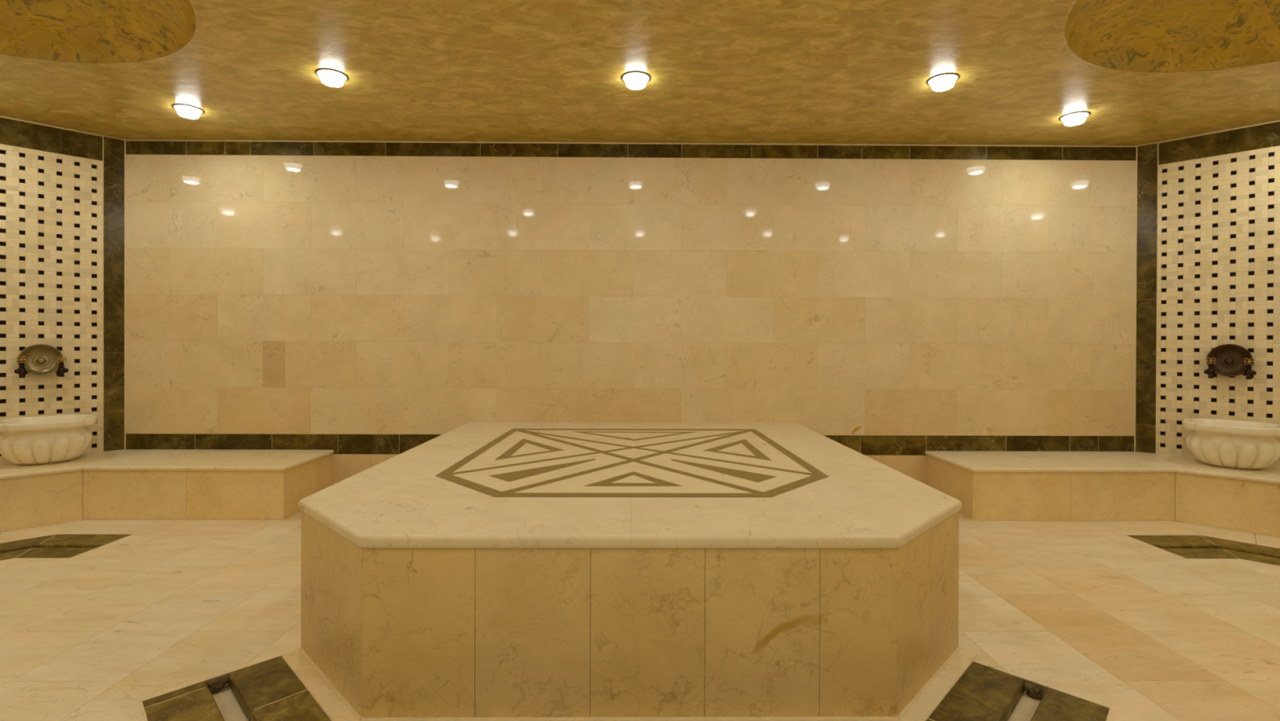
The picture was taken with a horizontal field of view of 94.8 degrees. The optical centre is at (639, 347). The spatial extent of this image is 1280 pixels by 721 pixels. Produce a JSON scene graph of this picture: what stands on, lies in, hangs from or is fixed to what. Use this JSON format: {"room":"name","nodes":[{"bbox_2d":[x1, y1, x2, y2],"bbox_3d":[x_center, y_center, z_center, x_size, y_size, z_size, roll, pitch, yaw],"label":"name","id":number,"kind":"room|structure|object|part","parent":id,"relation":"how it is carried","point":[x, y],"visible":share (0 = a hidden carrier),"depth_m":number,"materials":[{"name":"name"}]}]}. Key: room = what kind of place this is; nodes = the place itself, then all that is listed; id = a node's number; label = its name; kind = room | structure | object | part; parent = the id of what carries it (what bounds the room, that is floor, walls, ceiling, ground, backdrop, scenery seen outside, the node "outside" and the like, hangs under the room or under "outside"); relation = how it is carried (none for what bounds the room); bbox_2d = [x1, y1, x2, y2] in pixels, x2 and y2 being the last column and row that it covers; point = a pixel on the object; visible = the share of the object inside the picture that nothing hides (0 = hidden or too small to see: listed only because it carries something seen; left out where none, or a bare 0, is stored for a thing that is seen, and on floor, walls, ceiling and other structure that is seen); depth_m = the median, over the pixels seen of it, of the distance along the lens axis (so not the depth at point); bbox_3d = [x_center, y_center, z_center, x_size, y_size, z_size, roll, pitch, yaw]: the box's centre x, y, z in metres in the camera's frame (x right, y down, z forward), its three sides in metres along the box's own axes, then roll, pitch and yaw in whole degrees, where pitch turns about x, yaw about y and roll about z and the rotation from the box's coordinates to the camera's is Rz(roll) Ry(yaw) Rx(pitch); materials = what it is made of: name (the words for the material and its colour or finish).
{"room":"spa","nodes":[
{"label":"spa","id":0,"kind":"room"},
{"bbox_2d":[0,116,124,461],"bbox_3d":[-3.955,-0.171,3.303,0.130,2.463,1.657,0,0,45],"label":"wall","id":1,"kind":"structure","parent":0,"point":[62,191],"depth_m":3.63,"materials":[{"name":"beige tile"}]},
{"bbox_2d":[13,356,28,377],"bbox_3d":[-3.646,0.112,3.467,0.085,0.125,0.058,0,0,45],"label":"tap","id":2,"kind":"object","parent":1,"relation":"attached to","point":[21,371],"visible":1,"depth_m":3.44,"materials":[{"name":"brown metal"}]},
{"bbox_3d":[-3.617,0.069,3.442,0.011,0.037,0.043,0,0,45],"label":"handle","id":3,"kind":"part","parent":2,"relation":"part of","materials":[{"name":"gold metal"}]},
{"bbox_3d":[-3.628,0.099,3.453,0.028,0.047,0.027,0,0,45],"label":"stem","id":4,"kind":"part","parent":2,"relation":"part of","materials":[{"name":"brown metal"}]},
{"bbox_3d":[-3.625,0.158,3.450,0.028,0.034,0.026,0,0,45],"label":"spout","id":5,"kind":"part","parent":2,"relation":"part of","materials":[{"name":"brown metal"}]},
{"bbox_2d":[17,343,63,376],"bbox_3d":[-3.591,0.072,3.527,0.065,0.192,0.194,0,0,45],"label":"metal bowl","id":6,"kind":"object","parent":1,"relation":"attached to","point":[42,358],"visible":1,"depth_m":3.54,"materials":[{"name":"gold metal"}]},
{"bbox_2d":[55,355,68,377],"bbox_3d":[-3.526,0.112,3.589,0.085,0.125,0.058,0,0,45],"label":"tap","id":7,"kind":"object","parent":1,"relation":"attached to","point":[61,370],"visible":1,"depth_m":3.56,"materials":[{"name":"brown metal"}]},
{"bbox_3d":[-3.501,0.069,3.561,0.011,0.037,0.043,0,0,45],"label":"handle","id":8,"kind":"part","parent":7,"relation":"part of","materials":[{"name":"gold metal"}]},
{"bbox_3d":[-3.512,0.099,3.572,0.028,0.047,0.027,0,0,45],"label":"stem","id":9,"kind":"part","parent":7,"relation":"part of","materials":[{"name":"brown metal"}]},
{"bbox_3d":[-3.509,0.158,3.568,0.028,0.034,0.026,0,0,45],"label":"spout","id":10,"kind":"part","parent":7,"relation":"part of","materials":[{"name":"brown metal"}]},
{"bbox_2d":[124,140,1137,484],"bbox_3d":[-0.041,-0.160,3.953,6.718,2.463,0.200,0,0,0],"label":"wall","id":11,"kind":"structure","parent":0,"point":[368,304],"depth_m":3.85,"materials":[{"name":"beige stone"}]},
{"bbox_2d":[0,115,1279,146],"bbox_3d":[-0.033,-1.337,3.399,8.423,0.006,0.906,0,0,0],"label":"trim","id":12,"kind":"structure","parent":11,"relation":"attached to","point":[0,116],"depth_m":3.84,"materials":[{"name":"brown stone"}]},
{"bbox_2d":[0,0,1279,146],"bbox_3d":[-0.020,-1.482,1.886,9.054,0.302,4.124,0,0,0],"label":"ceiling","id":13,"kind":"structure","parent":0,"point":[853,72],"depth_m":2.81,"materials":[{"name":"paint"}]},
{"bbox_2d":[172,103,204,119],"bbox_3d":[-2.548,-1.327,3.319,0.145,0.042,0.145,0,0,0],"label":"ceiling lamp","id":14,"kind":"object","parent":13,"relation":"attached to","point":[187,111],"visible":1,"depth_m":3.29,"materials":[{"name":"white glass"}]},
{"bbox_3d":[-2.548,-1.328,3.319,0.122,0.038,0.122,0,0,0],"label":"lamp shade","id":15,"kind":"part","parent":14,"relation":"part of","materials":[{"name":"white glass"}]},
{"bbox_2d":[315,68,348,87],"bbox_3d":[-1.517,-1.322,2.898,0.145,0.042,0.145,0,0,0],"label":"ceiling lamp","id":16,"kind":"object","parent":13,"relation":"attached to","point":[331,77],"visible":1,"depth_m":2.87,"materials":[{"name":"white glass"}]},
{"bbox_2d":[621,71,650,89],"bbox_3d":[-0.020,-1.317,2.915,0.145,0.042,0.145,0,0,0],"label":"ceiling lamp","id":17,"kind":"object","parent":13,"relation":"attached to","point":[634,80],"visible":1,"depth_m":2.88,"materials":[{"name":"white glass"}]},
{"bbox_2d":[926,72,959,91],"bbox_3d":[1.504,-1.311,2.922,0.145,0.042,0.145,0,0,0],"label":"ceiling lamp","id":18,"kind":"object","parent":13,"relation":"attached to","point":[944,82],"visible":1,"depth_m":2.89,"materials":[{"name":"white glass"}]},
{"bbox_2d":[1058,111,1090,125],"bbox_3d":[2.497,-1.310,3.380,0.145,0.042,0.145,0,0,0],"label":"ceiling lamp","id":19,"kind":"object","parent":13,"relation":"attached to","point":[1077,117],"visible":1,"depth_m":3.35,"materials":[{"name":"white glass"}]},
{"bbox_2d":[0,511,1279,720],"bbox_3d":[-0.029,1.060,1.856,8.965,0.160,4.104,0,0,0],"label":"floor","id":20,"kind":"structure","parent":0,"point":[1094,611],"depth_m":2.13,"materials":[{"name":"beige tile"}]},
{"bbox_2d":[0,533,132,559],"bbox_3d":[-3.152,1.006,1.906,1.060,0.075,2.284,0,0,0],"label":"floor drain","id":21,"kind":"object","parent":20,"relation":"in","point":[57,545],"visible":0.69,"depth_m":2.89,"materials":[{"name":"stone"}]},
{"bbox_2d":[0,448,333,531],"bbox_3d":[-3.492,0.814,2.699,1.468,0.300,3.685,0,0,41],"label":"stone bench","id":22,"kind":"object","parent":20,"relation":"on","point":[126,483],"visible":0.97,"depth_m":3.31,"materials":[{"name":"beige stone"}]},
{"bbox_3d":[-3.337,0.825,3.102,0.012,0.277,0.579,0,0,45],"label":"panel","id":23,"kind":"part","parent":22,"relation":"part of","materials":[{"name":"beige stone"}]},
{"bbox_2d":[0,413,97,465],"bbox_3d":[-3.450,0.536,3.418,0.426,0.250,0.430,0,0,45],"label":"basin","id":24,"kind":"object","parent":22,"relation":"on","point":[42,439],"visible":1,"depth_m":3.31,"materials":[{"name":"white stone"}]},
{"bbox_3d":[-3.450,0.505,3.418,0.411,0.188,0.415,0,0,45],"label":"bowl","id":25,"kind":"part","parent":24,"relation":"part of","materials":[{"name":"white stone"}]},
{"bbox_3d":[-2.842,0.826,3.313,0.575,0.276,0.012,0,0,0],"label":"panel","id":26,"kind":"part","parent":22,"relation":"part of","materials":[{"name":"beige stone"}]},
{"bbox_3d":[-2.281,0.828,3.317,0.545,0.276,0.012,0,0,0],"label":"panel","id":27,"kind":"part","parent":22,"relation":"part of","materials":[{"name":"beige stone"}]},
{"bbox_3d":[-2.016,0.828,3.577,0.012,0.276,0.526,0,0,0],"label":"panel","id":28,"kind":"part","parent":22,"relation":"part of","materials":[{"name":"beige stone"}]},
{"bbox_2d":[141,655,332,720],"bbox_3d":[-0.699,1.017,1.404,1.428,0.075,0.604,0,0,18],"label":"floor drain","id":29,"kind":"object","parent":20,"relation":"on","point":[268,690],"visible":1,"depth_m":1.64,"materials":[{"name":"stone"}]},
{"bbox_2d":[298,421,961,720],"bbox_3d":[-0.034,0.735,2.701,2.157,0.491,2.309,0,0,0],"label":"platform","id":30,"kind":"object","parent":20,"relation":"on","point":[476,571],"visible":1,"depth_m":1.56,"materials":[{"name":"beige stone"}]},
{"bbox_3d":[-1.004,0.751,1.823,0.256,0.450,0.012,0,0,44],"label":"panel","id":31,"kind":"part","parent":30,"relation":"part of","materials":[{"name":"beige stone"}]},
{"bbox_3d":[-0.820,0.753,1.643,0.256,0.450,0.012,0,0,44],"label":"panel","id":32,"kind":"part","parent":30,"relation":"part of","materials":[{"name":"beige stone"}]},
{"bbox_3d":[-0.584,0.754,1.555,0.296,0.450,0.012,0,0,0],"label":"panel","id":33,"kind":"part","parent":30,"relation":"part of","materials":[{"name":"beige stone"}]},
{"bbox_3d":[-0.283,0.755,1.558,0.303,0.450,0.012,0,0,0],"label":"panel","id":34,"kind":"part","parent":30,"relation":"part of","materials":[{"name":"beige stone"}]},
{"bbox_3d":[0.020,0.756,1.560,0.302,0.450,0.012,0,0,0],"label":"panel","id":35,"kind":"part","parent":30,"relation":"part of","materials":[{"name":"beige stone"}]},
{"bbox_3d":[0.324,0.757,1.563,0.303,0.450,0.012,0,0,0],"label":"panel","id":36,"kind":"part","parent":30,"relation":"part of","materials":[{"name":"beige stone"}]},
{"bbox_3d":[0.579,0.758,1.565,0.205,0.450,0.012,0,0,0],"label":"panel","id":37,"kind":"part","parent":30,"relation":"part of","materials":[{"name":"beige stone"}]},
{"bbox_3d":[0.768,0.758,1.655,0.012,0.450,0.256,0,0,45],"label":"panel","id":38,"kind":"part","parent":30,"relation":"part of","materials":[{"name":"beige stone"}]},
{"bbox_3d":[0.949,0.758,1.838,0.012,0.450,0.256,0,0,45],"label":"panel","id":39,"kind":"part","parent":30,"relation":"part of","materials":[{"name":"beige stone"}]},
{"bbox_2d":[924,661,1110,720],"bbox_3d":[0.624,1.021,1.402,1.390,0.075,0.590,0,0,-18],"label":"floor drain","id":40,"kind":"object","parent":20,"relation":"on","point":[982,692],"visible":1,"depth_m":1.64,"materials":[{"name":"stone"}]},
{"bbox_2d":[924,450,1279,537],"bbox_3d":[3.405,0.838,2.759,1.476,0.300,3.710,0,0,-43],"label":"stone bench","id":41,"kind":"object","parent":20,"relation":"on","point":[1091,486],"visible":0.97,"depth_m":3.35,"materials":[{"name":"beige stone"}]},
{"bbox_3d":[1.896,0.841,3.608,0.012,0.276,0.526,0,0,0],"label":"panel","id":42,"kind":"part","parent":41,"relation":"part of","materials":[{"name":"beige stone"}]},
{"bbox_3d":[2.173,0.843,3.353,0.561,0.276,0.012,0,0,0],"label":"panel","id":43,"kind":"part","parent":41,"relation":"part of","materials":[{"name":"beige stone"}]},
{"bbox_3d":[2.752,0.845,3.357,0.595,0.276,0.012,0,0,0],"label":"panel","id":44,"kind":"part","parent":41,"relation":"part of","materials":[{"name":"beige stone"}]},
{"bbox_3d":[3.261,0.848,3.155,0.579,0.277,0.012,0,0,45],"label":"panel","id":45,"kind":"part","parent":41,"relation":"part of","materials":[{"name":"beige stone"}]},
{"bbox_2d":[1182,417,1279,469],"bbox_3d":[3.435,0.560,3.410,0.430,0.250,0.426,0,0,45],"label":"basin","id":46,"kind":"object","parent":41,"relation":"on","point":[1228,443],"visible":1,"depth_m":3.30,"materials":[{"name":"white stone"}]},
{"bbox_3d":[3.435,0.529,3.410,0.415,0.188,0.411,0,0,45],"label":"bowl","id":47,"kind":"part","parent":46,"relation":"part of","materials":[{"name":"white stone"}]},
{"bbox_2d":[1126,534,1279,565],"bbox_3d":[3.094,1.028,1.956,1.060,0.075,2.284,0,0,0],"label":"floor drain","id":48,"kind":"object","parent":20,"relation":"in","point":[1185,546],"visible":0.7,"depth_m":2.91,"materials":[{"name":"stone"}]},
{"bbox_2d":[1134,120,1279,465],"bbox_3d":[3.883,-0.144,3.366,1.657,2.463,0.130,0,0,45],"label":"wall","id":49,"kind":"structure","parent":0,"point":[1208,205],"depth_m":3.65,"materials":[{"name":"beige tile"}]},
{"bbox_2d":[1204,357,1216,377],"bbox_3d":[3.491,0.122,3.601,0.058,0.125,0.085,0,0,45],"label":"tap","id":50,"kind":"object","parent":49,"relation":"attached to","point":[1211,371],"visible":1,"depth_m":3.57,"materials":[{"name":"brown metal"}]},
{"bbox_3d":[3.467,0.078,3.573,0.043,0.037,0.011,0,0,45],"label":"handle","id":51,"kind":"part","parent":50,"relation":"part of","materials":[{"name":"gold metal"}]},
{"bbox_3d":[3.478,0.108,3.584,0.027,0.047,0.028,0,0,45],"label":"stem","id":52,"kind":"part","parent":50,"relation":"part of","materials":[{"name":"brown metal"}]},
{"bbox_3d":[3.474,0.167,3.580,0.026,0.034,0.028,0,0,45],"label":"spout","id":53,"kind":"part","parent":50,"relation":"part of","materials":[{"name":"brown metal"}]},
{"bbox_2d":[1206,343,1253,376],"bbox_3d":[3.551,0.074,3.547,0.198,0.196,0.066,0,0,42],"label":"metal bowl","id":54,"kind":"object","parent":49,"relation":"attached to","point":[1229,357],"visible":0.99,"depth_m":3.55,"materials":[{"name":"orange metal"}]},
{"bbox_2d":[1242,358,1256,379],"bbox_3d":[3.610,0.122,3.485,0.058,0.125,0.085,0,0,45],"label":"tap","id":55,"kind":"object","parent":49,"relation":"attached to","point":[1249,372],"visible":0.99,"depth_m":3.46,"materials":[{"name":"brown metal"}]},
{"bbox_3d":[3.592,0.109,3.471,0.027,0.047,0.028,0,0,45],"label":"stem","id":56,"kind":"part","parent":55,"relation":"part of","materials":[{"name":"brown metal"}]},
{"bbox_3d":[3.589,0.168,3.467,0.026,0.034,0.028,0,0,45],"label":"spout","id":57,"kind":"part","parent":55,"relation":"part of","materials":[{"name":"brown metal"}]},
{"bbox_3d":[3.582,0.079,3.460,0.043,0.037,0.011,0,0,45],"label":"handle","id":58,"kind":"part","parent":55,"relation":"part of","materials":[{"name":"gold metal"}]}
]}

